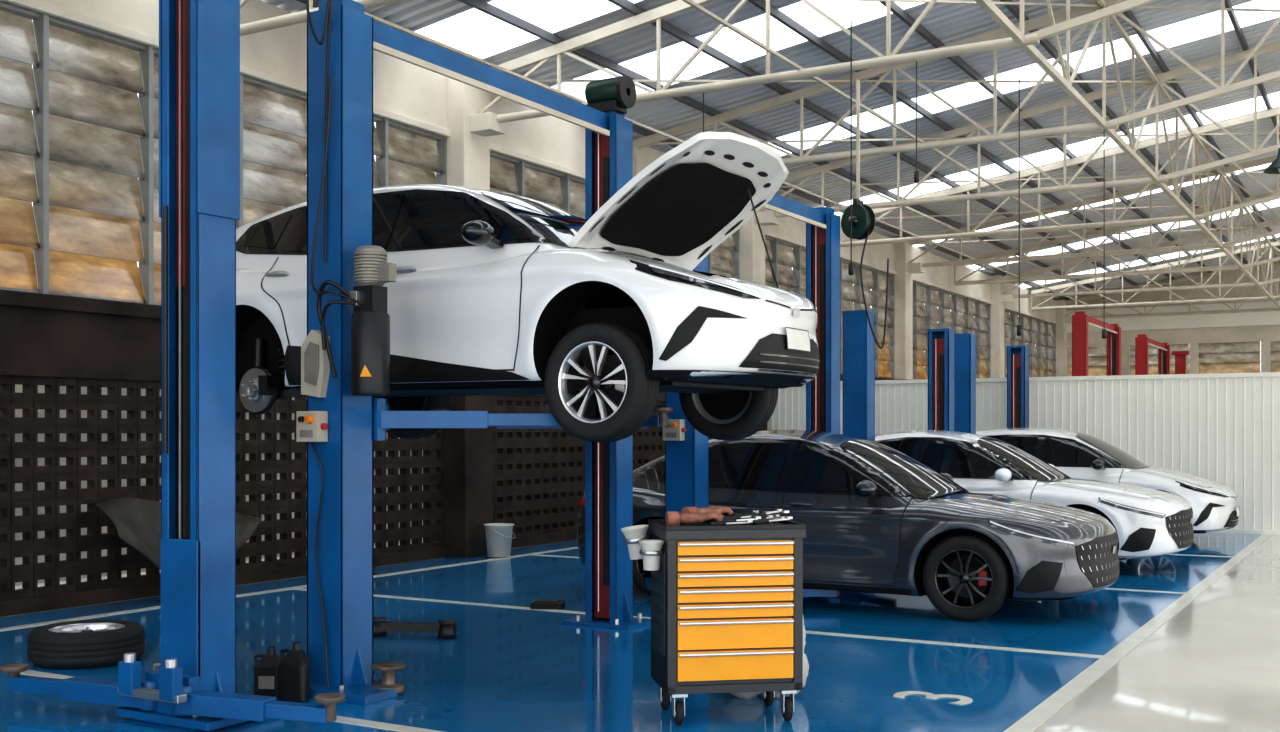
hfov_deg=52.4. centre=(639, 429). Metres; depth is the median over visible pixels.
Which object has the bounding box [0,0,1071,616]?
wall
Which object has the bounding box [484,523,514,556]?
plastic bucket
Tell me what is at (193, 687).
lift
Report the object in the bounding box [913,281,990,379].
window
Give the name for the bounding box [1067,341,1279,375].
window
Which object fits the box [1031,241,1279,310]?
roof truss
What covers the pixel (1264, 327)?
wall
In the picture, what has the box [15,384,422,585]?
wall
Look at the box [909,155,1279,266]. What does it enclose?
roof truss
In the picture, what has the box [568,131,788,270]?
hood
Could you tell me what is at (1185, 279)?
roof truss
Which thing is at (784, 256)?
window
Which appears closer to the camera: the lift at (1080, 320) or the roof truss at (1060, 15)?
the roof truss at (1060, 15)
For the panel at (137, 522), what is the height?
0.826 m
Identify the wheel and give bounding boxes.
[27,619,144,668]
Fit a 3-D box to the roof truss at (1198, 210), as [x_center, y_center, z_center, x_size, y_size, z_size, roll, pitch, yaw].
[17.799,-4.906,25.909,23.424,2.747,0.096,0,0,30]
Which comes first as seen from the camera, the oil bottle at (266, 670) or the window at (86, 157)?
the oil bottle at (266, 670)
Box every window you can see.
[0,1,446,304]
[490,151,738,278]
[765,235,893,378]
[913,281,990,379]
[1005,309,1055,377]
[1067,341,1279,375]
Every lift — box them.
[0,0,345,730]
[296,0,673,704]
[633,194,839,610]
[842,310,954,441]
[955,333,1028,433]
[1072,311,1120,375]
[1135,334,1169,374]
[1172,351,1189,373]
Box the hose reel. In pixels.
[841,79,888,348]
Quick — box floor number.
[893,691,972,704]
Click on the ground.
(247, 561)
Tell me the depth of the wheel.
8.00 m
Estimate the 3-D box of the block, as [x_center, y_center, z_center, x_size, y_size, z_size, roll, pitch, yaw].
[-0.758,1.431,10.693,0.260,0.065,0.160,0,0,7]
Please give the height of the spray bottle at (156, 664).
0.242 m
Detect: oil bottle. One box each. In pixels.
[253,647,280,697]
[279,642,311,701]
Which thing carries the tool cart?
on the floor
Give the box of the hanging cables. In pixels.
[703,21,1105,338]
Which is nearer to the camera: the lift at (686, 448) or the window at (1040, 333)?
the lift at (686, 448)
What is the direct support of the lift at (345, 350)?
on the floor
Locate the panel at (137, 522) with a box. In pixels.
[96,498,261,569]
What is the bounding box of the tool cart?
[621,506,805,724]
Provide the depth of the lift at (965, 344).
17.23 m
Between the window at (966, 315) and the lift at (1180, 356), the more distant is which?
the lift at (1180, 356)
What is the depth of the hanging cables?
13.45 m
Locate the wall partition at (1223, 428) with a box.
[767,372,1279,534]
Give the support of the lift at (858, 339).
on the floor
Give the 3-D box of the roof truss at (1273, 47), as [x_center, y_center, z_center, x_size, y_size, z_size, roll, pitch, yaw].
[11.971,-4.906,15.937,23.424,2.747,0.096,0,0,30]
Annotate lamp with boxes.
[1264,148,1279,173]
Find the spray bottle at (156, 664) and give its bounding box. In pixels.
[153,663,160,670]
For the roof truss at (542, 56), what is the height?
2.747 m
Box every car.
[236,131,819,442]
[577,429,1119,620]
[875,430,1193,559]
[976,427,1239,532]
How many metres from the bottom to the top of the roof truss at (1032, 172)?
2.747 m
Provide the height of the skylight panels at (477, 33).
2.295 m
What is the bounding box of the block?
[530,599,564,609]
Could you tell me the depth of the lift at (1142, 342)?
32.66 m
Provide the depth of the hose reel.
13.22 m
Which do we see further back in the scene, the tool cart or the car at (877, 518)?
the car at (877, 518)
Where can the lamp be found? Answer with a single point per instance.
(1274, 167)
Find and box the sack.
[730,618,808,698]
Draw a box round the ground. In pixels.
[15,540,422,588]
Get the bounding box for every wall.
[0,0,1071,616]
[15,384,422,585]
[1062,262,1279,374]
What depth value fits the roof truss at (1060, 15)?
15.97 m
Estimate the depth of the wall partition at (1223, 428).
19.01 m
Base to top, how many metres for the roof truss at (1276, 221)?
2.747 m
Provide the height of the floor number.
0.003 m
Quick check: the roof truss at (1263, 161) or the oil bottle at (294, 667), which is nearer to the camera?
the oil bottle at (294, 667)
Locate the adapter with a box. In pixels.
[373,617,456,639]
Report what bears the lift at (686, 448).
on the floor
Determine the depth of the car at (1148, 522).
13.56 m
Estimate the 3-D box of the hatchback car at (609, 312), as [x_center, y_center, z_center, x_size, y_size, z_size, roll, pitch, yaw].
[-0.935,-0.816,8.596,4.310,1.772,2.266,0,0,30]
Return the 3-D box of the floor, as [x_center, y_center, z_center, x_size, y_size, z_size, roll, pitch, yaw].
[10.473,1.567,13.859,23.900,0.206,52.500,0,0,30]
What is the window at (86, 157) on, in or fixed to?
in the wall at (42, 335)
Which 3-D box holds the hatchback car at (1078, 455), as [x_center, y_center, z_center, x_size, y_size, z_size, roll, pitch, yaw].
[5.852,0.717,17.834,4.310,1.507,2.266,0,0,30]
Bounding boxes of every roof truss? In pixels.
[240,0,405,35]
[477,0,1157,122]
[633,0,1279,176]
[759,41,1279,216]
[840,107,1279,246]
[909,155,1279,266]
[954,190,1279,285]
[1002,218,1279,297]
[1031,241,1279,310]
[1065,260,1279,318]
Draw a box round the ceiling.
[260,0,1279,299]
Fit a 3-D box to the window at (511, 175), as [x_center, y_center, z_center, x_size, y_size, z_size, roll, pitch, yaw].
[-0.236,-2.240,18.594,0.170,2.320,7.260,0,0,30]
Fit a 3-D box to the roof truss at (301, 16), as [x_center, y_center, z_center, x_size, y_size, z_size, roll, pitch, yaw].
[6.144,-4.906,5.965,23.424,2.747,0.096,0,0,30]
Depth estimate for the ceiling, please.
18.91 m
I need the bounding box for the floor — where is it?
[0,532,1279,731]
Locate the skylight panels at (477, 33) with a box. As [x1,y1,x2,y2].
[414,0,1279,287]
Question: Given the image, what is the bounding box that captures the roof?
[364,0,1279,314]

